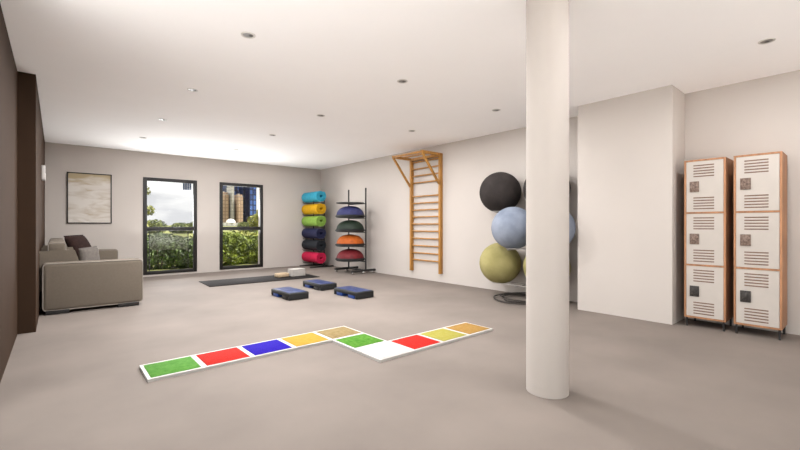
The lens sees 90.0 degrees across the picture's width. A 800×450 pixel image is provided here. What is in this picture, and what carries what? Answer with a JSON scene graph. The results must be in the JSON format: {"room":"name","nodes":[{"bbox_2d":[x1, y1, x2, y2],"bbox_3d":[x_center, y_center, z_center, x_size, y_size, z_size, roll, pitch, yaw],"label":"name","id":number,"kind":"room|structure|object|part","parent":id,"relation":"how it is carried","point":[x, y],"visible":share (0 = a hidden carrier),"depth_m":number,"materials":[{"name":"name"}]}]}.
{"room":"exercise studio","nodes":[
{"label":"exercise studio","id":0,"kind":"room"},
{"bbox_2d":[0,4,44,381],"bbox_3d":[-2.753,-0.228,2.618,0.440,2.700,12.760,0,0,-41],"label":"wall","id":1,"kind":"structure","parent":0,"point":[22,141],"depth_m":4.11,"materials":[{"name":"brown paint"}]},
{"bbox_2d":[41,165,45,180],"bbox_3d":[-5.268,-0.768,5.915,0.046,0.210,0.240,0,0,-41],"label":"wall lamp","id":2,"kind":"object","parent":1,"relation":"attached to","point":[43,168],"visible":0.98,"depth_m":5.82,"materials":[{"name":"white plastic"}]},
{"bbox_2d":[45,142,320,276],"bbox_3d":[-4.667,-0.228,9.598,6.640,2.700,0.320,0,0,-41],"label":"wall","id":3,"kind":"structure","parent":0,"point":[284,187],"depth_m":9.18,"materials":[{"name":"paint"}]},
{"bbox_2d":[67,172,111,223],"bbox_3d":[-6.223,-0.534,8.029,0.712,1.006,0.030,0,0,-41],"label":"framed picture","id":4,"kind":"object","parent":3,"relation":"attached to","point":[89,195],"visible":1,"depth_m":8.02,"materials":[{"name":"paper"}]},
{"bbox_2d":[143,177,196,274],"bbox_3d":[-5.153,0.023,8.994,1.070,2.118,0.062,0,0,-41],"label":"window","id":5,"kind":"structure","parent":3,"relation":"in","point":[145,179],"depth_m":8.94,"materials":[{"name":"metal"}]},
{"bbox_2d":[183,183,190,189],"bbox_3d":[-4.987,-0.928,9.376,0.195,0.215,0.024,0,0,-41],"label":"vent","id":6,"kind":"object","parent":5,"relation":"attached to","point":[186,186],"visible":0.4,"depth_m":9.36,"materials":[{"name":"metal"}]},
{"bbox_2d":[220,182,262,269],"bbox_3d":[-3.963,0.023,10.017,1.069,2.118,0.062,0,0,-41],"label":"window","id":7,"kind":"structure","parent":3,"relation":"in","point":[260,228],"depth_m":10.03,"materials":[{"name":"metal"}]},
{"bbox_2d":[0,265,799,449],"bbox_3d":[-0.409,1.222,4.647,6.640,0.200,13.380,0,0,-41],"label":"floor","id":8,"kind":"structure","parent":0,"point":[75,382],"depth_m":2.90,"materials":[{"name":"concrete"}]},
{"bbox_2d":[40,238,142,314],"bbox_3d":[-5.080,0.679,6.493,1.105,0.885,3.226,0,0,-41],"label":"sofa","id":9,"kind":"object","parent":8,"relation":"on","point":[67,283],"visible":0.98,"depth_m":5.26,"materials":[{"name":"grey fabric"}]},
{"bbox_2d":[41,247,73,250],"bbox_3d":[-5.320,0.595,6.293,0.478,0.525,0.894,0,0,-41],"label":"cushion","id":10,"kind":"object","parent":9,"relation":"on","point":[44,248],"depth_m":5.99,"materials":[{"name":"grey fabric"}]},
{"bbox_2d":[40,250,78,291],"bbox_3d":[-4.729,0.595,5.605,0.478,0.525,0.895,0,0,-41],"label":"cushion","id":11,"kind":"object","parent":9,"relation":"on","point":[45,255],"depth_m":5.22,"materials":[{"name":"grey fabric"}]},
{"bbox_2d":[64,235,91,258],"bbox_3d":[-5.076,0.387,6.370,0.284,0.460,0.419,0,0,-5],"label":"cushion","id":12,"kind":"object","parent":9,"relation":"on","point":[75,241],"visible":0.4,"depth_m":6.25,"materials":[{"name":"brown fabric"}]},
{"bbox_2d":[79,246,99,260],"bbox_3d":[-4.699,0.492,6.055,0.167,0.330,0.341,0,0,8],"label":"cushion","id":13,"kind":"object","parent":9,"relation":"on","point":[88,253],"visible":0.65,"depth_m":6.00,"materials":[{"name":"grey fabric"}]},
{"bbox_3d":[-4.098,0.781,5.379,1.070,0.609,0.240,0,0,-41],"label":"armrest","id":14,"kind":"part","parent":9,"relation":"part of","materials":[{"name":"grey fabric"}]},
{"bbox_3d":[-6.035,0.781,7.630,1.070,0.609,0.240,0,0,-41],"label":"armrest","id":15,"kind":"part","parent":9,"relation":"part of","materials":[{"name":"grey fabric"}]},
{"bbox_2d":[199,274,318,286],"bbox_3d":[-2.847,1.116,8.248,2.200,0.012,0.860,0,0,-39],"label":"exercise mat","id":16,"kind":"object","parent":8,"relation":"on","point":[235,281],"visible":0.8,"depth_m":8.00,"materials":[{"name":"plastic"}]},
{"bbox_2d":[274,272,288,277],"bbox_3d":[-2.526,1.067,8.550,0.170,0.085,0.270,0,0,42],"label":"block","id":17,"kind":"object","parent":16,"relation":"on","point":[283,274],"visible":1,"depth_m":8.47,"materials":[{"name":"beige wood"}]},
{"bbox_2d":[288,272,304,276],"bbox_3d":[-2.268,1.071,8.772,0.320,0.078,0.220,0,0,-44],"label":"folded towel","id":18,"kind":"object","parent":16,"relation":"on","point":[298,273],"visible":0.77,"depth_m":8.68,"materials":[{"name":"white fabric"}]},
{"bbox_2d":[288,268,304,272],"bbox_3d":[-2.268,0.993,8.772,0.220,0.078,0.320,0,0,44],"label":"folded towel","id":19,"kind":"object","parent":18,"relation":"on","point":[291,270],"visible":1,"depth_m":8.68,"materials":[{"name":"white fabric"}]},
{"bbox_2d":[271,287,308,300],"bbox_3d":[-1.725,1.066,6.246,0.330,0.112,0.650,0,0,-41],"label":"step","id":20,"kind":"structure","parent":8,"relation":"on","point":[287,293],"depth_m":6.08,"materials":[{"name":"blue plastic"}]},
{"bbox_2d":[139,322,492,382],"bbox_3d":[-0.528,1.109,3.689,3.020,0.026,1.135,0,0,-41],"label":"mat","id":21,"kind":"object","parent":8,"relation":"on","point":[377,349],"visible":1,"depth_m":3.61,"materials":[{"name":"multicoloured fabric"}]},
{"bbox_3d":[-1.772,1.099,3.112,0.335,0.005,0.329,0,0,-41],"label":"panel","id":22,"kind":"part","parent":21,"relation":"part of","materials":[{"name":"green fabric"}]},
{"bbox_3d":[-1.487,1.099,3.358,0.335,0.005,0.329,0,0,-41],"label":"panel","id":23,"kind":"part","parent":21,"relation":"part of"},
{"bbox_3d":[-1.201,1.099,3.604,0.335,0.005,0.329,0,0,-41],"label":"panel","id":24,"kind":"part","parent":21,"relation":"part of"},
{"bbox_3d":[-0.915,1.099,3.850,0.335,0.005,0.329,0,0,-41],"label":"panel","id":25,"kind":"part","parent":21,"relation":"part of","materials":[{"name":"yellow fabric"}]},
{"bbox_3d":[-0.629,1.099,4.096,0.335,0.005,0.329,0,0,-41],"label":"panel","id":26,"kind":"part","parent":21,"relation":"part of","materials":[{"name":"beige fabric"}]},
{"bbox_3d":[-0.383,1.099,3.810,0.335,0.005,0.329,0,0,-41],"label":"panel","id":27,"kind":"part","parent":21,"relation":"part of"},
{"bbox_3d":[-0.138,1.099,3.524,0.335,0.005,0.329,0,0,-41],"label":"panel","id":28,"kind":"part","parent":21,"relation":"part of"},
{"bbox_3d":[0.148,1.099,3.770,0.335,0.005,0.329,0,0,-41],"label":"panel","id":29,"kind":"part","parent":21,"relation":"part of","materials":[{"name":"red fabric"}]},
{"bbox_3d":[0.434,1.099,4.016,0.335,0.005,0.329,0,0,-41],"label":"panel","id":30,"kind":"part","parent":21,"relation":"part of","materials":[{"name":"yellow fabric"}]},
{"bbox_3d":[0.720,1.099,4.261,0.335,0.005,0.329,0,0,-41],"label":"panel","id":31,"kind":"part","parent":21,"relation":"part of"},
{"bbox_2d":[299,200,333,267],"bbox_3d":[-2.262,0.157,10.835,0.700,1.930,0.616,0,0,-41],"label":"rack","id":32,"kind":"object","parent":8,"relation":"on","point":[321,264],"visible":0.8,"depth_m":10.70,"materials":[{"name":"black metal"}]},
{"bbox_2d":[302,228,325,238],"bbox_3d":[-2.323,0.224,10.756,0.291,0.276,0.810,0,0,-41],"label":"rolled mat","id":33,"kind":"object","parent":32,"relation":"on","point":[316,233],"visible":1,"depth_m":10.53,"materials":[{"name":"blue rubber"}]},
{"bbox_2d":[302,191,325,202],"bbox_3d":[-2.323,-0.751,10.756,0.291,0.276,0.810,0,0,-41],"label":"rolled mat","id":34,"kind":"object","parent":32,"relation":"on","point":[318,196],"visible":0.99,"depth_m":10.53,"materials":[{"name":"blue rubber"}]},
{"bbox_2d":[302,251,325,262],"bbox_3d":[-2.323,0.867,10.756,0.291,0.276,0.810,0,0,-41],"label":"rolled mat","id":35,"kind":"object","parent":32,"relation":"on","point":[316,257],"visible":1,"depth_m":10.53,"materials":[{"name":"red rubber"}]},
{"bbox_2d":[302,240,325,250],"bbox_3d":[-2.323,0.539,10.756,0.291,0.276,0.810,0,0,-41],"label":"rolled mat","id":36,"kind":"object","parent":32,"relation":"on","point":[318,245],"visible":1,"depth_m":10.53,"materials":[{"name":"black rubber"}]},
{"bbox_2d":[302,204,325,214],"bbox_3d":[-2.323,-0.423,10.756,0.291,0.276,0.810,0,0,-41],"label":"rolled mat","id":37,"kind":"object","parent":32,"relation":"on","point":[309,209],"visible":1,"depth_m":10.53,"materials":[{"name":"yellow rubber"}]},
{"bbox_2d":[302,216,325,225],"bbox_3d":[-2.323,-0.103,10.756,0.291,0.276,0.810,0,0,-41],"label":"rolled mat","id":38,"kind":"object","parent":32,"relation":"on","point":[307,220],"visible":1,"depth_m":10.52,"materials":[{"name":"green rubber"}]},
{"bbox_2d":[303,279,336,290],"bbox_3d":[-1.438,1.066,7.139,0.330,0.112,0.650,0,0,-41],"label":"step","id":39,"kind":"structure","parent":8,"relation":"on","point":[317,284],"depth_m":6.96,"materials":[{"name":"blue plastic"}]},
{"bbox_2d":[334,286,373,298],"bbox_3d":[-0.739,1.066,6.342,0.330,0.112,0.650,0,0,-41],"label":"step","id":40,"kind":"structure","parent":8,"relation":"on","point":[353,292],"depth_m":6.17,"materials":[{"name":"blue plastic"}]},
{"bbox_2d":[334,188,375,274],"bbox_3d":[-1.117,0.132,9.419,0.790,1.980,0.770,0,0,-41],"label":"stand","id":41,"kind":"object","parent":8,"relation":"on","point":[355,268],"visible":0.88,"depth_m":9.23,"materials":[{"name":"black metal"}]},
{"bbox_2d":[335,249,364,260],"bbox_3d":[-1.166,0.686,9.377,0.696,0.256,0.696,0,0,-41],"label":"dome","id":42,"kind":"object","parent":41,"relation":"on","point":[346,254],"visible":1,"depth_m":9.14,"materials":[{"name":"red rubber"}]},
{"bbox_2d":[335,234,364,245],"bbox_3d":[-1.166,0.349,9.377,0.696,0.256,0.696,0,0,-41],"label":"dome","id":43,"kind":"object","parent":41,"relation":"on","point":[350,239],"visible":1,"depth_m":9.14,"materials":[{"name":"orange rubber"}]},
{"bbox_2d":[335,206,364,216],"bbox_3d":[-1.166,-0.316,9.377,0.696,0.256,0.696,0,0,-41],"label":"dome","id":44,"kind":"object","parent":41,"relation":"on","point":[347,211],"visible":0.97,"depth_m":9.13,"materials":[{"name":"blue rubber"}]},
{"bbox_2d":[335,220,364,230],"bbox_3d":[-1.166,0.014,9.377,0.696,0.256,0.696,0,0,-41],"label":"dome","id":45,"kind":"object","parent":41,"relation":"on","point":[348,225],"visible":0.98,"depth_m":9.14,"materials":[{"name":"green rubber"}]},
{"bbox_2d":[336,202,364,204],"bbox_3d":[-1.166,-0.503,9.377,0.660,0.040,0.690,0,0,-41],"label":"shelf","id":46,"kind":"object","parent":41,"relation":"attached to","point":[349,203],"depth_m":9.28,"materials":[{"name":"black metal"}]},
{"bbox_2d":[336,217,364,218],"bbox_3d":[-1.166,-0.168,9.377,0.660,0.040,0.690,0,0,-41],"label":"shelf","id":47,"kind":"object","parent":41,"relation":"attached to","point":[336,217],"depth_m":9.18,"materials":[{"name":"black metal"}]},
{"bbox_2d":[336,231,364,232],"bbox_3d":[-1.166,0.162,9.377,0.660,0.040,0.690,0,0,-41],"label":"shelf","id":48,"kind":"object","parent":41,"relation":"attached to","point":[336,231],"depth_m":9.18,"materials":[{"name":"black metal"}]},
{"bbox_2d":[336,260,364,261],"bbox_3d":[-1.166,0.834,9.377,0.660,0.040,0.690,0,0,-41],"label":"shelf","id":49,"kind":"object","parent":41,"relation":"attached to","point":[336,260],"depth_m":9.11,"materials":[{"name":"black metal"}]},
{"bbox_2d":[493,292,525,304],"bbox_3d":[1.852,1.086,5.920,0.874,0.067,0.975,0,0,-41],"label":"coiled rope","id":50,"kind":"object","parent":8,"relation":"on","point":[514,301],"visible":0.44,"depth_m":5.86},
{"bbox_2d":[526,0,568,398],"bbox_3d":[0.998,-0.228,2.712,0.274,2.700,0.274,0,0,-41],"label":"column","id":51,"kind":"structure","parent":8,"relation":"on","point":[547,21],"depth_m":2.60,"materials":[{"name":"paint"}]},
{"bbox_2d":[684,157,733,331],"bbox_3d":[3.433,0.203,4.449,0.393,1.837,0.366,0,0,-41],"label":"locker","id":52,"kind":"object","parent":8,"relation":"on","point":[708,183],"visible":1,"depth_m":4.33,"materials":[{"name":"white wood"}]},
{"bbox_3d":[3.233,-0.419,4.395,0.019,0.116,0.083,0,0,-41],"label":"lock plate","id":53,"kind":"part","parent":52,"relation":"part of","materials":[{"name":"grey metal"}]},
{"bbox_3d":[3.233,0.153,4.395,0.019,0.116,0.083,0,0,-41],"label":"lock plate","id":54,"kind":"part","parent":52,"relation":"part of","materials":[{"name":"brown metal"}]},
{"bbox_3d":[3.233,0.727,4.395,0.019,0.116,0.083,0,0,-41],"label":"lock plate","id":55,"kind":"part","parent":52,"relation":"part of","materials":[{"name":"black metal"}]},
{"bbox_3d":[3.302,-0.419,4.337,0.017,0.552,0.327,0,0,-41],"label":"door","id":56,"kind":"part","parent":52,"relation":"part of","materials":[{"name":"white metal"}]},
{"bbox_3d":[3.302,0.153,4.337,0.017,0.552,0.327,0,0,-41],"label":"door","id":57,"kind":"part","parent":52,"relation":"part of","materials":[{"name":"white metal"}]},
{"bbox_3d":[3.302,0.727,4.337,0.017,0.552,0.327,0,0,-41],"label":"door","id":58,"kind":"part","parent":52,"relation":"part of","materials":[{"name":"white metal"}]},
{"bbox_2d":[734,151,786,339],"bbox_3d":[3.713,0.203,4.123,0.393,1.837,0.366,0,0,-41],"label":"locker","id":59,"kind":"object","parent":8,"relation":"on","point":[760,179],"visible":1,"depth_m":4.00,"materials":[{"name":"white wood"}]},
{"bbox_3d":[3.513,-0.419,4.069,0.019,0.116,0.083,0,0,-41],"label":"lock plate","id":60,"kind":"part","parent":59,"relation":"part of","materials":[{"name":"metal"}]},
{"bbox_3d":[3.513,0.153,4.069,0.019,0.116,0.083,0,0,-41],"label":"lock plate","id":61,"kind":"part","parent":59,"relation":"part of","materials":[{"name":"brown metal"}]},
{"bbox_3d":[3.513,0.727,4.069,0.019,0.116,0.083,0,0,-41],"label":"lock plate","id":62,"kind":"part","parent":59,"relation":"part of","materials":[{"name":"black metal"}]},
{"bbox_3d":[3.583,-0.419,4.011,0.017,0.552,0.327,0,0,-41],"label":"door","id":63,"kind":"part","parent":59,"relation":"part of","materials":[{"name":"white metal"}]},
{"bbox_3d":[3.583,0.153,4.011,0.017,0.552,0.327,0,0,-41],"label":"door","id":64,"kind":"part","parent":59,"relation":"part of","materials":[{"name":"white metal"}]},
{"bbox_3d":[3.583,0.727,4.011,0.017,0.552,0.327,0,0,-41],"label":"door","id":65,"kind":"part","parent":59,"relation":"part of","materials":[{"name":"white metal"}]},
{"bbox_3d":[3.699,1.072,3.896,0.020,0.100,0.020,0,0,-41],"label":"leg","id":66,"kind":"part","parent":59,"relation":"part of","materials":[{"name":"black metal"}]},
{"bbox_2d":[0,0,799,169],"bbox_3d":[-0.409,-1.678,4.647,6.640,0.200,13.380,0,0,-41],"label":"ceiling","id":67,"kind":"structure","parent":0,"point":[106,71],"depth_m":3.96,"materials":[{"name":"paint"}]},
{"bbox_2d":[187,88,197,91],"bbox_3d":[-2.421,-1.575,4.671,0.116,0.006,0.116,0,0,-41],"label":"recessed light","id":68,"kind":"object","parent":67,"relation":"in","point":[188,89],"visible":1,"depth_m":4.68,"materials":[{"name":"white metal"}]},
{"bbox_2d":[241,32,255,38],"bbox_3d":[-1.260,-1.575,3.321,0.116,0.006,0.116,0,0,-41],"label":"recessed light","id":69,"kind":"object","parent":67,"relation":"in","point":[249,35],"visible":1,"depth_m":3.32,"materials":[{"name":"white"}]},
{"bbox_2d":[397,79,407,82],"bbox_3d":[0.025,-1.575,4.388,0.116,0.006,0.116,0,0,-41],"label":"recessed light","id":70,"kind":"object","parent":67,"relation":"in","point":[400,80],"visible":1,"depth_m":4.38,"materials":[{"name":"grey metal"}]},
{"bbox_2d":[758,38,775,43],"bbox_3d":[3.144,-1.575,3.429,0.116,0.006,0.116,0,0,-41],"label":"recessed light","id":71,"kind":"object","parent":67,"relation":"in","point":[768,40],"visible":1,"depth_m":3.43,"materials":[{"name":"white"}]},
{"bbox_2d":[321,70,799,334],"bbox_3d":[2.001,-0.228,6.706,0.300,2.700,12.760,0,0,-41],"label":"wall","id":72,"kind":"structure","parent":0,"point":[761,115],"depth_m":7.13,"materials":[{"name":"paint"}]},
{"bbox_2d":[392,150,442,273],"bbox_3d":[0.335,-0.224,7.984,0.560,2.362,0.892,0,0,-41],"label":"wall bars","id":73,"kind":"object","parent":72,"relation":"attached to","point":[439,180],"visible":1,"depth_m":8.00,"materials":[{"name":"brown wood"}]},
{"bbox_3d":[0.061,-1.379,8.303,0.560,0.052,0.048,0,0,-41],"label":"overhead arm","id":74,"kind":"part","parent":73,"relation":"part of","materials":[{"name":"brown wood"}]},
{"bbox_3d":[0.145,-1.379,7.821,0.050,0.037,0.780,0,0,-41],"label":"rail","id":75,"kind":"part","parent":73,"relation":"part of","materials":[{"name":"brown wood"}]},
{"bbox_3d":[0.509,-1.368,8.134,0.060,0.060,0.780,0,0,-41],"label":"rail","id":76,"kind":"part","parent":73,"relation":"part of","materials":[{"name":"brown wood"}]},
{"bbox_3d":[0.609,-1.379,7.666,0.560,0.052,0.048,0,0,-41],"label":"overhead arm","id":77,"kind":"part","parent":73,"relation":"part of","materials":[{"name":"brown wood"}]},
{"bbox_2d":[492,211,525,286],"bbox_3d":[1.951,0.332,6.017,0.675,1.220,1.164,0,0,-41],"label":"wall rack","id":78,"kind":"object","parent":72,"relation":"attached to","point":[524,285],"visible":0.15,"depth_m":6.07,"materials":[{"name":"black metal"}]},
{"bbox_2d":[479,172,520,212],"bbox_3d":[1.608,-0.523,6.424,0.653,0.654,0.652,0,0,-17],"label":"exercise ball","id":79,"kind":"object","parent":78,"relation":"on","point":[498,191],"visible":0.87,"depth_m":6.19,"materials":[{"name":"black rubber"}]},
{"bbox_2d":[479,243,520,282],"bbox_3d":[1.608,0.610,6.424,0.653,0.654,0.652,0,0,-17],"label":"exercise ball","id":80,"kind":"object","parent":78,"relation":"on","point":[498,264],"visible":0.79,"depth_m":6.18,"materials":[{"name":"yellow rubber"}]},
{"bbox_2d":[491,207,525,248],"bbox_3d":[1.687,0.043,5.975,0.632,0.632,0.631,0,0,-17],"label":"exercise ball","id":81,"kind":"object","parent":78,"relation":"on","point":[508,227],"visible":0.81,"depth_m":5.75,"materials":[{"name":"blue rubber"}]},
{"bbox_3d":[1.792,0.916,6.007,0.014,0.013,0.972,0,0,-41],"label":"rail","id":82,"kind":"part","parent":78,"relation":"part of","materials":[{"name":"grey paint"}]},
{"bbox_2d":[523,180,570,198],"bbox_3d":[2.131,-0.523,5.816,0.653,0.654,0.652,0,0,-20],"label":"exercise ball","id":83,"kind":"object","parent":78,"relation":"on","point":[524,185],"visible":0.05,"depth_m":5.78,"materials":[{"name":"black rubber"}]},
{"bbox_2d":[523,257,570,275],"bbox_3d":[2.131,0.610,5.816,0.653,0.654,0.652,0,0,-20],"label":"exercise ball","id":84,"kind":"object","parent":78,"relation":"on","point":[524,262],"visible":0.06,"depth_m":5.78,"materials":[{"name":"rubber"}]},
{"bbox_2d":[569,213,575,243],"bbox_3d":[2.080,0.043,5.518,0.632,0.633,0.631,0,0,-20],"label":"exercise ball","id":85,"kind":"object","parent":78,"relation":"on","point":[572,227],"visible":0.16,"depth_m":5.29,"materials":[{"name":"blue rubber"}]},
{"bbox_2d":[578,85,684,324],"bbox_3d":[2.895,-0.228,5.065,0.485,2.700,1.075,0,0,-41],"label":"wall","id":86,"kind":"structure","parent":0,"point":[631,147],"depth_m":4.81,"materials":[{"name":"paint"}]},
{"label":"outside","id":87,"kind":"structure","parent":0,"visible":0},
{"bbox_3d":[2.828,1.227,-4.822,30.000,0.190,39.000,0,0,-41],"label":"terrace","id":88,"kind":"object","parent":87,"visible":0},
{"bbox_2d":[149,232,149,270],"bbox_3d":[-5.696,0.657,9.874,0.860,0.970,0.020,0,0,-41],"label":"frosted panel","id":89,"kind":"object","parent":88,"relation":"on","point":[149,232],"visible":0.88,"depth_m":9.59,"materials":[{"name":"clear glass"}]},
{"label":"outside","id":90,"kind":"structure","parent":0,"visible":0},
{"bbox_2d":[147,225,257,270],"bbox_3d":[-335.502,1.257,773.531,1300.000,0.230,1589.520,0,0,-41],"label":"ground","id":91,"kind":"structure","parent":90,"point":[224,231],"depth_m":43.51,"materials":[{"name":"green plant"}]},
{"bbox_2d":[147,186,154,226],"bbox_3d":[-8.318,-0.096,12.902,0.803,2.486,0.762,0,0,-41],"label":"tree","id":92,"kind":"object","parent":91,"relation":"on","point":[149,208],"visible":0.12,"depth_m":13.09,"materials":[{"name":"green plant"}]},
{"bbox_2d":[147,240,156,268],"bbox_3d":[-6.613,0.700,9.997,1.021,0.959,0.868,0,0,-41],"label":"shrub","id":93,"kind":"object","parent":91,"relation":"on","point":[152,248],"visible":0.09,"depth_m":10.02,"materials":[{"name":"green plant"}]},
{"bbox_2d":[147,220,156,233],"bbox_3d":[-33.914,0.337,52.634,3.502,1.989,3.313,0,0,-41],"label":"bush","id":94,"kind":"object","parent":91,"relation":"on","point":[151,221],"visible":0.12,"depth_m":52.66,"materials":[{"name":"green plant"}]},
{"bbox_2d":[148,219,167,232],"bbox_3d":[-34.979,0.233,56.942,3.359,2.175,3.370,0,0,10],"label":"bush","id":95,"kind":"object","parent":91,"relation":"on","point":[160,223],"visible":0.36,"depth_m":56.72,"materials":[{"name":"green plant"}]},
{"bbox_2d":[147,232,179,269],"bbox_3d":[-6.290,0.685,10.450,0.956,0.985,0.932,0,0,-41],"label":"shrub","id":96,"kind":"object","parent":91,"relation":"on","point":[160,243],"visible":0.66,"depth_m":10.30,"materials":[{"name":"green plant"}]},
{"bbox_2d":[153,232,181,244],"bbox_3d":[-7.731,0.707,12.947,1.862,0.992,1.731,0,0,-41],"label":"bush","id":97,"kind":"object","parent":91,"relation":"on","point":[174,237],"visible":0.02,"depth_m":13.03,"materials":[{"name":"green plant"}]},
{"bbox_2d":[164,236,192,268],"bbox_3d":[-5.749,0.730,10.736,1.017,0.884,0.895,0,0,-41],"label":"shrub","id":98,"kind":"object","parent":91,"relation":"on","point":[184,259],"visible":0.57,"depth_m":10.49,"materials":[{"name":"green plant"}]},
{"bbox_2d":[169,222,192,233],"bbox_3d":[-29.267,0.447,53.937,3.720,1.713,3.138,0,0,-41],"label":"bush","id":99,"kind":"object","parent":91,"relation":"on","point":[179,224],"visible":0.52,"depth_m":53.24,"materials":[{"name":"green plant"}]},
{"bbox_2d":[223,191,228,222],"bbox_3d":[-303.071,-27.978,682.400,11.974,58.240,30.600,0,0,-41],"label":"office tower","id":100,"kind":"structure","parent":91,"relation":"on","point":[225,194],"depth_m":671.31,"materials":[{"name":"beige concrete"}]},
{"bbox_2d":[227,186,233,219],"bbox_3d":[-288.983,-35.258,681.326,2.986,72.800,30.600,0,0,-41],"label":"office tower","id":101,"kind":"structure","parent":91,"relation":"on","point":[230,189],"depth_m":672.46,"materials":[{"name":"concrete"}]},
{"bbox_2d":[223,219,237,225],"bbox_3d":[-174.021,-2.558,410.561,15.000,7.400,10.500,0,0,-41],"label":"domed pavilion","id":102,"kind":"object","parent":91,"relation":"on","point":[230,222],"visible":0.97,"depth_m":406.53,"materials":[{"name":"white"}]},
{"bbox_2d":[223,230,245,265],"bbox_3d":[-4.899,0.660,11.481,1.000,1.027,0.896,0,0,-41],"label":"shrub","id":103,"kind":"object","parent":91,"relation":"on","point":[233,242],"visible":0.7,"depth_m":11.30,"materials":[{"name":"green plant"}]},
{"bbox_2d":[234,186,238,194],"bbox_3d":[-304.409,-44.618,734.007,11.156,91.520,30.600,0,0,-41],"label":"office tower","id":104,"kind":"structure","parent":91,"relation":"on","point":[236,188],"depth_m":722.15,"materials":[{"name":"blue glass"}]},
{"bbox_2d":[234,194,242,222],"bbox_3d":[-275.706,-25.898,679.555,7.367,54.080,30.600,0,0,-41],"label":"office tower","id":105,"kind":"structure","parent":91,"relation":"on","point":[238,199],"depth_m":669.84,"materials":[{"name":"beige concrete"}]},
{"bbox_2d":[239,187,244,224],"bbox_3d":[-283.338,-48.778,725.749,15.182,99.840,30.600,0,0,-41],"label":"office tower","id":106,"kind":"structure","parent":91,"relation":"on","point":[241,189],"depth_m":711.65,"materials":[{"name":"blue glass"}]},
{"bbox_2d":[226,230,257,252],"bbox_3d":[-6.002,0.690,14.870,1.766,1.016,1.454,0,0,-41],"label":"bush","id":107,"kind":"object","parent":91,"relation":"on","point":[248,233],"visible":0.06,"depth_m":14.98,"materials":[{"name":"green plant"}]},
{"bbox_2d":[230,235,257,263],"bbox_3d":[-4.584,0.732,11.923,0.962,0.886,0.903,0,0,-41],"label":"shrub","id":108,"kind":"object","parent":91,"relation":"on","point":[249,243],"visible":0.59,"depth_m":11.72,"materials":[{"name":"green plant"}]},
{"bbox_2d":[237,221,253,231],"bbox_3d":[-24.935,0.349,65.522,3.637,1.941,3.345,0,0,-41],"label":"bush","id":109,"kind":"object","parent":91,"relation":"on","point":[240,224],"visible":0.35,"depth_m":64.36,"materials":[{"name":"green plant"}]},
{"bbox_2d":[245,187,255,222],"bbox_3d":[-267.570,-40.458,712.931,12.550,83.200,30.600,0,0,-41],"label":"office tower","id":110,"kind":"structure","parent":91,"relation":"on","point":[250,192],"depth_m":702.16,"materials":[{"name":"blue glass"}]},
{"bbox_2d":[247,209,257,230],"bbox_3d":[-10.649,-0.100,30.305,1.750,2.500,2.179,0,0,-41],"label":"tree","id":111,"kind":"object","parent":91,"relation":"on","point":[254,217],"visible":0.24,"depth_m":29.91,"materials":[{"name":"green plant"}]},
{"bbox_2d":[251,236,257,262],"bbox_3d":[-4.099,0.705,12.173,0.982,0.919,0.900,0,0,-41],"label":"shrub","id":112,"kind":"object","parent":91,"relation":"on","point":[257,236],"visible":0.12,"depth_m":11.83,"materials":[{"name":"green plant"}]}
]}

